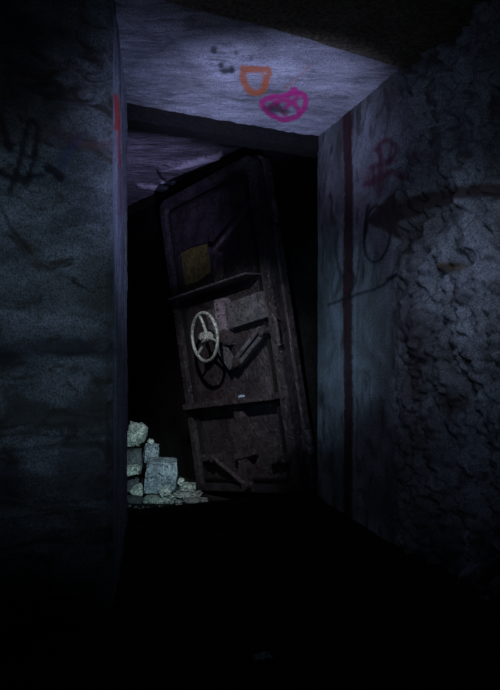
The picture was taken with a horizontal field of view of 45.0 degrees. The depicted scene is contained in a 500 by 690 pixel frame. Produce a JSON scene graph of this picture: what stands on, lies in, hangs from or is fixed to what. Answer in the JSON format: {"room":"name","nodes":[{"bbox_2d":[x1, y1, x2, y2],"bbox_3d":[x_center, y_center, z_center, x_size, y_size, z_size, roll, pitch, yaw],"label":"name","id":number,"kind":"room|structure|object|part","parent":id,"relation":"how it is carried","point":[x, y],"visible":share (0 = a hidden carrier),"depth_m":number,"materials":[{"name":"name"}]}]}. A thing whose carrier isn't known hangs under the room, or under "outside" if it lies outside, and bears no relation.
{"room":"abandoned underground bunker","nodes":[
{"label":"abandoned underground bunker","id":0,"kind":"room"},
{"bbox_2d":[0,0,112,631],"bbox_3d":[-1.629,-0.205,1.225,2.813,2.230,0.329,0,0,-40],"label":"wall","id":1,"kind":"structure","parent":0,"point":[56,56],"depth_m":1.91,"materials":[{"name":"concrete"}]},
{"bbox_2d":[113,0,127,601],"bbox_3d":[-0.535,-0.160,2.510,0.015,2.140,0.992,0,0,-9],"label":"wall","id":2,"kind":"structure","parent":0,"point":[120,136],"depth_m":2.37,"materials":[{"name":"paint"}]},
{"bbox_2d":[127,448,142,474],"bbox_3d":[-0.861,0.855,4.440,0.154,0.196,0.126,0,0,-7],"label":"rubble stone","id":3,"kind":"object","parent":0,"point":[134,455],"visible":0.57,"depth_m":4.39,"materials":[{"name":"grey stone"}]},
{"bbox_2d":[127,421,147,446],"bbox_3d":[-0.846,0.654,4.426,0.201,0.189,0.163,0,0,-7],"label":"rubble stone","id":4,"kind":"object","parent":3,"relation":"on","point":[137,433],"visible":0.76,"depth_m":4.37,"materials":[{"name":"grey stone"}]},
{"bbox_2d":[143,443,159,462],"bbox_3d":[-0.724,0.797,4.438,0.121,0.156,0.123,0,0,0],"label":"rubble stone","id":5,"kind":"object","parent":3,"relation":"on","point":[150,450],"visible":0.77,"depth_m":4.39,"materials":[{"name":"grey stone"}]},
{"bbox_2d":[127,464,243,509],"bbox_3d":[-0.400,1.076,4.600,3.200,0.024,4.000,0,0,0],"label":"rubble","id":6,"kind":"structure","parent":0,"point":[211,495],"depth_m":4.29,"materials":[{"name":"grey stone"}]},
{"bbox_2d":[127,495,142,503],"bbox_3d":[-0.794,1.058,4.116,0.145,0.077,0.113,0,0,0],"label":"rubble stone","id":7,"kind":"object","parent":6,"relation":"on","point":[132,499],"visible":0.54,"depth_m":4.08,"materials":[{"name":"grey stone"}]},
{"bbox_2d":[127,476,143,491],"bbox_3d":[-0.865,1.052,4.460,0.164,0.165,0.121,0,0,0],"label":"rubble stone","id":8,"kind":"object","parent":6,"relation":"on","point":[132,480],"visible":0.26,"depth_m":4.40,"materials":[{"name":"grey stone"}]},
{"bbox_2d":[127,464,141,476],"bbox_3d":[-0.842,0.889,4.282,0.145,0.086,0.104,0,0,0],"label":"rubble stone","id":9,"kind":"object","parent":8,"relation":"on","point":[132,469],"visible":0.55,"depth_m":4.25,"materials":[{"name":"grey stone"}]},
{"bbox_2d":[129,483,143,495],"bbox_3d":[-0.786,1.013,4.203,0.108,0.097,0.093,0,0,0],"label":"rubble stone","id":10,"kind":"object","parent":6,"relation":"on","point":[138,489],"visible":0.85,"depth_m":4.17,"materials":[{"name":"grey stone"}]},
{"bbox_2d":[128,505,162,509],"bbox_3d":[-0.243,1.064,3.774,1.132,0.018,0.472,0,0,0],"label":"gravel","id":11,"kind":"object","parent":6,"relation":"on","point":[129,506],"visible":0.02,"depth_m":3.97,"materials":[{"name":"stone"}]},
{"bbox_2d":[143,494,175,503],"bbox_3d":[-0.619,1.057,4.128,0.226,0.060,0.139,0,0,0],"label":"rubble stone","id":12,"kind":"object","parent":6,"relation":"on","point":[150,498],"visible":0.84,"depth_m":4.08,"materials":[{"name":"grey stone"}]},
{"bbox_2d":[144,457,177,493],"bbox_3d":[-0.618,0.908,4.221,0.230,0.237,0.170,0,0,-5],"label":"concrete block","id":13,"kind":"object","parent":12,"relation":"on","point":[160,472],"visible":0.94,"depth_m":4.14,"materials":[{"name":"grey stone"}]},
{"bbox_2d":[159,485,171,497],"bbox_3d":[-0.567,0.986,4.061,0.092,0.081,0.055,0,0,0],"label":"rubble stone","id":14,"kind":"object","parent":12,"relation":"on","point":[164,491],"visible":1,"depth_m":4.04,"materials":[{"name":"grey stone"}]},
{"bbox_2d":[174,499,182,504],"bbox_3d":[-0.478,1.054,4.039,0.058,0.043,0.068,0,0,0],"label":"rubble stone","id":15,"kind":"object","parent":6,"relation":"on","point":[177,502],"visible":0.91,"depth_m":4.02,"materials":[{"name":"grey stone"}]},
{"bbox_2d":[173,490,202,497],"bbox_3d":[-0.436,1.041,4.220,0.215,0.032,0.107,0,0,0],"label":"rubble stone","id":16,"kind":"object","parent":6,"relation":"on","point":[180,494],"visible":0.87,"depth_m":4.18,"materials":[{"name":"grey stone"}]},
{"bbox_2d":[178,482,195,491],"bbox_3d":[-0.444,1.002,4.261,0.134,0.066,0.124,0,0,0],"label":"rubble stone","id":17,"kind":"object","parent":16,"relation":"on","point":[187,486],"visible":0.86,"depth_m":4.21,"materials":[{"name":"grey stone"}]},
{"bbox_2d":[177,477,184,485],"bbox_3d":[-0.478,0.948,4.201,0.052,0.059,0.053,0,0,0],"label":"rubble stone","id":18,"kind":"object","parent":17,"relation":"on","point":[180,480],"visible":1,"depth_m":4.18,"materials":[{"name":"grey stone"}]},
{"bbox_2d":[183,497,207,503],"bbox_3d":[-0.368,1.057,4.079,0.175,0.054,0.103,0,0,-6],"label":"rubble stone","id":19,"kind":"object","parent":6,"relation":"on","point":[187,500],"visible":0.7,"depth_m":4.05,"materials":[{"name":"grey stone"}]},
{"bbox_2d":[127,129,248,205],"bbox_3d":[-0.400,-1.292,4.750,3.200,0.058,3.700,0,0,0],"label":"ceiling","id":20,"kind":"structure","parent":0,"point":[155,162],"depth_m":4.20,"materials":[{"name":"paint"}]},
{"bbox_2d":[127,156,317,497],"bbox_3d":[-0.683,-0.107,5.096,0.130,2.467,3.896,0,0,-40],"label":"doorway","id":21,"kind":"structure","parent":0,"point":[156,397],"depth_m":5.05,"materials":[{"name":"concrete"}]},
{"bbox_2d":[127,148,299,214],"bbox_3d":[-0.560,-1.279,4.923,0.334,0.102,2.827,0,0,-37],"label":"trim","id":22,"kind":"structure","parent":21,"relation":"attached to","point":[200,174],"depth_m":4.42,"materials":[{"name":"metal"}]},
{"bbox_2d":[160,155,317,493],"bbox_3d":[-0.191,-0.081,4.079,0.426,2.289,1.358,0,0,-44],"label":"door","id":23,"kind":"structure","parent":21,"relation":"in","point":[250,431],"depth_m":3.99,"materials":[{"name":"metal"}]},
{"bbox_3d":[-0.381,-0.564,4.298,0.010,0.271,0.303,-4,-5,-44],"label":"marker plate","id":24,"kind":"part","parent":23,"relation":"part of","materials":[{"name":"yellow paint"}]},
{"bbox_3d":[-0.163,0.061,4.044,0.050,0.225,0.173,-4,-5,-44],"label":"locking arm","id":25,"kind":"part","parent":23,"relation":"part of","materials":[{"name":"grey paint"}]},
{"bbox_3d":[-0.128,-0.757,3.952,0.059,0.238,0.444,-4,-5,-44],"label":"locking arm","id":26,"kind":"part","parent":23,"relation":"part of","materials":[{"name":"metal"}]},
{"bbox_3d":[-0.134,0.856,4.086,0.059,0.240,0.347,-4,-5,-44],"label":"locking arm","id":27,"kind":"part","parent":23,"relation":"part of","materials":[{"name":"metal"}]},
{"bbox_3d":[-0.005,-0.010,3.881,0.045,0.180,0.266,-4,-5,-44],"label":"locking arm","id":28,"kind":"part","parent":23,"relation":"part of","materials":[{"name":"grey paint"}]},
{"bbox_3d":[0.012,0.032,3.881,0.045,0.197,0.297,-4,-5,-44],"label":"locking arm","id":29,"kind":"part","parent":23,"relation":"part of","materials":[{"name":"grey paint"}]},
{"bbox_3d":[-0.123,-0.084,4.153,0.085,2.127,1.002,-4,-5,-44],"label":"panel","id":30,"kind":"part","parent":23,"relation":"part of","materials":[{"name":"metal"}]},
{"bbox_3d":[0.172,-0.084,3.685,0.058,0.196,0.047,-4,-5,-44],"label":"pull handle","id":31,"kind":"part","parent":23,"relation":"part of","materials":[{"name":"metal"}]},
{"bbox_2d":[0,498,499,689],"bbox_3d":[-0.982,0.878,0.602,4.723,0.033,5.191,0,0,-13],"label":"floor","id":32,"kind":"structure","parent":0,"point":[335,604],"depth_m":1.93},
{"bbox_2d":[252,652,272,663],"bbox_3d":[0.034,0.862,1.661,0.058,0.021,0.037,0,0,-9],"label":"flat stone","id":33,"kind":"object","parent":32,"relation":"on","point":[263,657],"visible":1,"depth_m":1.65,"materials":[{"name":"black stone"}]},
{"bbox_2d":[114,0,490,135],"bbox_3d":[-0.831,-1.193,0.524,5.564,0.032,4.482,0,0,-26],"label":"ceiling","id":34,"kind":"structure","parent":0,"point":[176,58],"depth_m":2.46,"materials":[{"name":"grey concrete"}]},
{"bbox_2d":[317,0,499,607],"bbox_3d":[1.059,-0.205,1.172,0.239,2.230,4.820,0,0,-13],"label":"wall","id":35,"kind":"structure","parent":0,"point":[408,178],"depth_m":2.47,"materials":[{"name":"grey concrete"}]},
{"bbox_2d":[127,490,319,523],"bbox_3d":[-0.121,0.984,3.291,1.190,0.232,0.192,0,0,-23],"label":"sill","id":36,"kind":"structure","parent":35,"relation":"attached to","point":[174,511],"depth_m":3.23,"materials":[{"name":"black concrete"}]},
{"bbox_3d":[-0.610,-1.295,3.145,3.000,0.130,1.690,0,0,0],"label":"wall","id":37,"kind":"structure","parent":0,"visible":0},
{"bbox_2d":[127,103,318,157],"bbox_3d":[-0.120,-1.173,3.309,1.190,0.115,0.138,0,0,-25],"label":"ceiling beam","id":38,"kind":"structure","parent":37,"relation":"attached to","point":[139,118],"depth_m":3.24,"materials":[{"name":"concrete"}]}
]}

